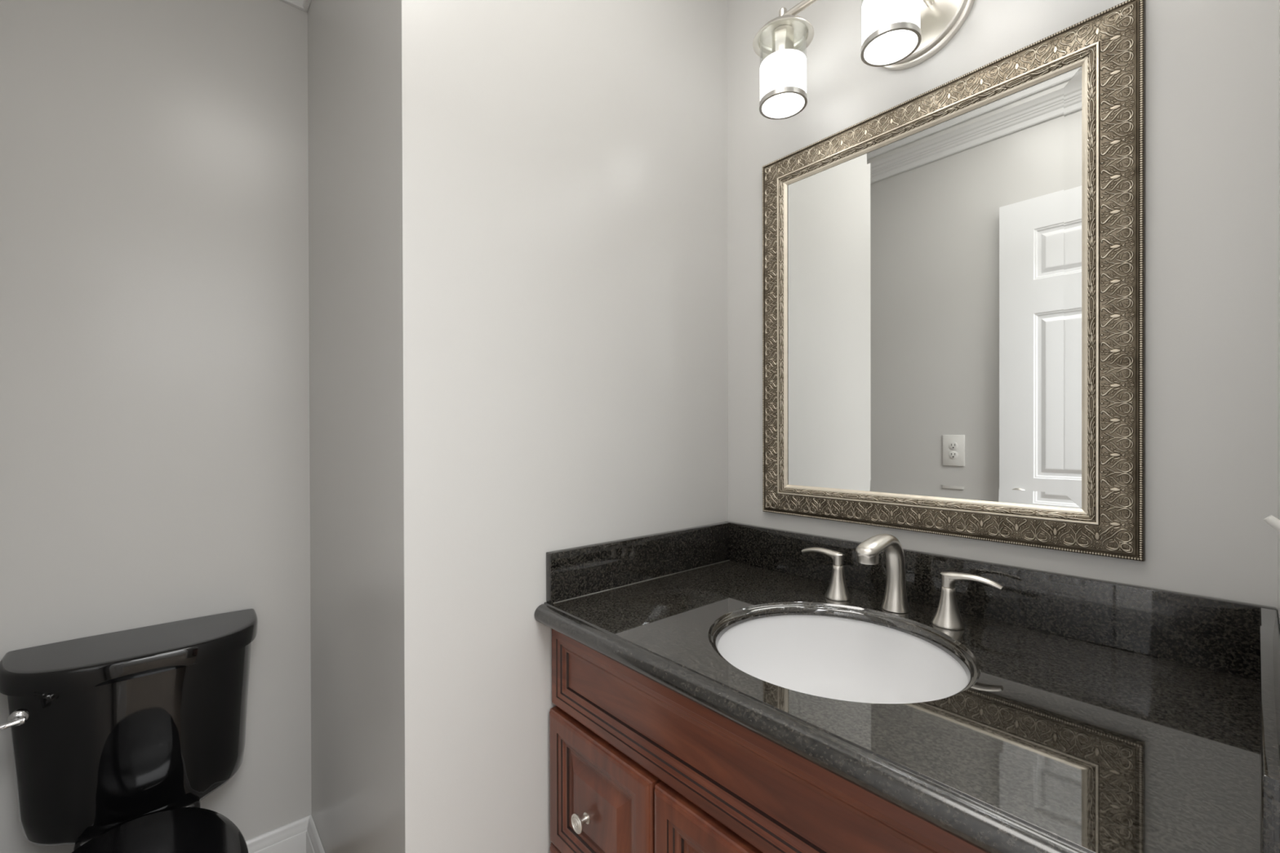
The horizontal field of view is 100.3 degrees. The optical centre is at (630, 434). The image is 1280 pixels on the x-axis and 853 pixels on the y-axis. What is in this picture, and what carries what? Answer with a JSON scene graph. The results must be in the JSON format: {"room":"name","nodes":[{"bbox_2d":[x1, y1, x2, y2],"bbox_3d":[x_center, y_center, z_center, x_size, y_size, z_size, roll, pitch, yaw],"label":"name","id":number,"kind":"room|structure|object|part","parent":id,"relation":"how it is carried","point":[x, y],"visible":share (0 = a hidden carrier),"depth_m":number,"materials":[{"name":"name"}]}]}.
{"room":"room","nodes":[
{"label":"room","id":0,"kind":"room"},
{"bbox_2d":[0,0,311,852],"bbox_3d":[-1.205,-0.071,1.317,0.698,2.500,0.120,0,0,-40],"label":"wall","id":1,"kind":"structure","parent":0,"point":[154,317],"depth_m":1.29,"materials":[{"name":"white paint"}]},
{"bbox_2d":[245,814,311,852],"bbox_3d":[-1.111,1.124,1.308,0.577,0.110,0.016,0,0,-40],"label":"baseboard","id":2,"kind":"structure","parent":1,"relation":"attached to","point":[291,837],"depth_m":1.45,"materials":[{"name":"white paint"}]},
{"bbox_2d":[280,0,306,12],"bbox_3d":[-1.091,-1.250,1.267,0.577,0.142,0.100,0,0,-40],"label":"crown molding","id":3,"kind":"structure","parent":1,"relation":"attached to","point":[298,4],"depth_m":1.47,"materials":[{"name":"white paint"}]},
{"bbox_2d":[307,0,728,852],"bbox_3d":[-0.359,-0.074,1.508,0.837,2.500,0.928,0,0,-40],"label":"wall","id":4,"kind":"structure","parent":0,"point":[518,294],"depth_m":1.05,"materials":[{"name":"white paint"}]},
{"bbox_2d":[302,0,311,12],"bbox_3d":[-0.647,-1.251,1.115,0.100,0.142,0.907,0,0,-40],"label":"crown molding","id":5,"kind":"structure","parent":4,"relation":"attached to","point":[306,3],"depth_m":1.47,"materials":[{"name":"white paint"}]},
{"bbox_2d":[306,814,324,852],"bbox_3d":[-0.636,1.123,1.184,0.016,0.110,0.823,0,0,-40],"label":"baseboard","id":6,"kind":"structure","parent":4,"relation":"attached to","point":[313,844],"depth_m":1.44,"materials":[{"name":"white paint"}]},
{"bbox_2d":[724,520,1277,679],"bbox_3d":[0.558,0.280,1.066,0.018,0.099,0.934,0,0,-40],"label":"backsplash","id":7,"kind":"structure","parent":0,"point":[1214,633],"depth_m":0.88,"materials":[{"name":"black stone"}]},
{"bbox_2d":[727,0,1279,610],"bbox_3d":[0.348,-0.076,1.417,0.120,2.500,1.983,0,0,-40],"label":"wall","id":8,"kind":"structure","parent":0,"point":[1211,66],"depth_m":0.79,"materials":[{"name":"white paint"}]},
{"bbox_2d":[752,0,974,119],"bbox_3d":[0.498,-0.819,0.992,0.195,0.232,0.577,0,0,-40],"label":"vanity light","id":9,"kind":"object","parent":8,"relation":"attached to","point":[897,34],"visible":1,"depth_m":1.03,"materials":[{"name":"silver metal"}]},
{"bbox_3d":[0.529,-0.853,0.982,0.115,0.070,0.014,0,0,-40],"label":"support arm","id":10,"kind":"part","parent":9,"relation":"part of","materials":[{"name":"silver metal"}]},
{"bbox_3d":[0.563,-0.835,1.048,0.024,0.202,0.202,0,0,-40],"label":"plate","id":11,"kind":"part","parent":9,"relation":"part of","materials":[{"name":"silver metal"}]},
{"bbox_2d":[762,0,1146,561],"bbox_3d":[0.551,-0.238,1.067,0.023,0.858,0.688,0,0,-40],"label":"wall mirror","id":12,"kind":"object","parent":8,"relation":"attached to","point":[953,273],"visible":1,"depth_m":0.97,"materials":[{"name":"silver glass"}]},
{"bbox_2d":[787,66,1081,508],"bbox_3d":[0.552,-0.238,1.067,0.001,0.716,0.545,0,0,-40],"label":"mirror glass","id":13,"kind":"object","parent":12,"relation":"attached to","point":[935,261],"depth_m":1.01,"materials":[{"name":"silver"}]},
{"bbox_2d":[1277,0,1279,631],"bbox_3d":[0.369,-0.071,0.211,1.415,2.500,0.120,0,0,-40],"label":"wall","id":14,"kind":"structure","parent":0,"point":[1278,424],"depth_m":0.69,"materials":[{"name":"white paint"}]},
{"bbox_2d":[1263,515,1279,531],"bbox_3d":[0.559,0.080,0.462,0.070,0.116,0.014,0,0,-40],"label":"towel ring","id":15,"kind":"object","parent":14,"relation":"attached to","point":[1273,522],"visible":1,"depth_m":0.46,"materials":[{"name":"white metal"}]},
{"bbox_3d":[0.276,1.204,0.263,4.700,0.050,3.648,0,0,-40],"label":"floor","id":16,"kind":"structure","parent":0,"visible":0},
{"bbox_2d":[0,608,257,852],"bbox_3d":[-0.925,0.818,1.001,0.436,0.722,0.714,0,0,-40],"label":"toilet","id":17,"kind":"object","parent":16,"relation":"on","point":[118,739],"visible":1,"depth_m":1.10,"materials":[{"name":"black ceramic"}]},
{"bbox_3d":[-1.165,0.536,0.994,0.062,0.029,0.042,0,0,-40],"label":"flush lever","id":18,"kind":"part","parent":17,"relation":"part of","materials":[{"name":"silver metal"}]},
{"bbox_3d":[-1.086,0.480,1.186,0.436,0.046,0.222,0,0,-40],"label":"tank lid","id":19,"kind":"part","parent":17,"relation":"part of","materials":[{"name":"black ceramic"}]},
{"bbox_3d":[-0.851,0.784,0.913,0.320,0.018,0.483,0,0,-40],"label":"seat lid","id":20,"kind":"part","parent":17,"relation":"part of","materials":[{"name":"black plastic"}]},
{"bbox_2d":[549,628,986,852],"bbox_3d":[0.341,0.773,0.882,0.590,0.806,0.932,0,0,-40],"label":"vanity cabinet","id":21,"kind":"object","parent":16,"relation":"on","point":[637,765],"visible":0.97,"depth_m":0.80,"materials":[{"name":"brown wood"}]},
{"bbox_3d":[-0.056,0.939,0.953,0.026,0.255,0.298,0,0,-40],"label":"drawer","id":22,"kind":"part","parent":21,"relation":"part of","materials":[{"name":"brown wood"}]},
{"bbox_3d":[-0.088,0.691,0.955,0.025,0.032,0.032,0,0,-40],"label":"knob","id":23,"kind":"part","parent":21,"relation":"part of","materials":[{"name":"silver metal"}]},
{"bbox_3d":[-0.057,0.675,0.952,0.026,0.262,0.298,0,0,-40],"label":"drawer","id":24,"kind":"part","parent":21,"relation":"part of","materials":[{"name":"brown wood"}]},
{"bbox_3d":[0.146,0.805,0.716,0.026,0.523,0.314,0,0,-40],"label":"cabinet door","id":25,"kind":"part","parent":21,"relation":"part of","materials":[{"name":"brown wood"}]},
{"bbox_2d":[534,520,1279,852],"bbox_3d":[0.340,0.301,0.880,0.591,0.138,0.934,0,0,-40],"label":"countertop","id":26,"kind":"structure","parent":21,"relation":"on","point":[1091,715],"depth_m":0.69,"materials":[{"name":"black stone"}]},
{"bbox_2d":[717,614,967,703],"bbox_3d":[0.326,0.428,0.859,0.399,0.151,0.394,0,0,-40],"label":"sink basin","id":27,"kind":"object","parent":26,"relation":"in","point":[836,658],"visible":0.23,"depth_m":0.99,"materials":[{"name":"white ceramic"}]},
{"bbox_2d":[801,533,1003,630],"bbox_3d":[0.457,0.256,0.980,0.157,0.148,0.364,0,0,-40],"label":"faucet","id":28,"kind":"object","parent":26,"relation":"on","point":[947,615],"visible":1,"depth_m":0.98,"materials":[{"name":"silver metal"}]},
{"bbox_3d":[0.399,0.250,1.109,0.021,0.029,0.092,0,0,-40],"label":"lever","id":29,"kind":"part","parent":28,"relation":"part of","materials":[{"name":"silver metal"}]},
{"bbox_3d":[0.421,0.297,1.083,0.051,0.066,0.051,0,0,-40],"label":"handle","id":30,"kind":"part","parent":28,"relation":"part of","materials":[{"name":"silver metal"}]},
{"bbox_2d":[856,546,879,564],"bbox_3d":[0.417,0.210,0.938,0.037,0.028,0.037,0,0,-40],"label":"faucet spout","id":31,"kind":"object","parent":28,"relation":"attached to","point":[868,555],"depth_m":0.92,"materials":[{"name":"silver metal"}]},
{"bbox_3d":[0.461,0.256,0.976,0.157,0.148,0.049,0,0,-40],"label":"spout","id":32,"kind":"part","parent":28,"relation":"part of","materials":[{"name":"silver metal"}]},
{"bbox_3d":[0.552,0.297,0.928,0.051,0.066,0.051,0,0,-40],"label":"handle","id":33,"kind":"part","parent":28,"relation":"part of","materials":[{"name":"silver metal"}]},
{"bbox_3d":[0.575,0.250,0.901,0.021,0.029,0.092,0,0,-40],"label":"lever","id":34,"kind":"part","parent":28,"relation":"part of","materials":[{"name":"silver metal"}]}
]}

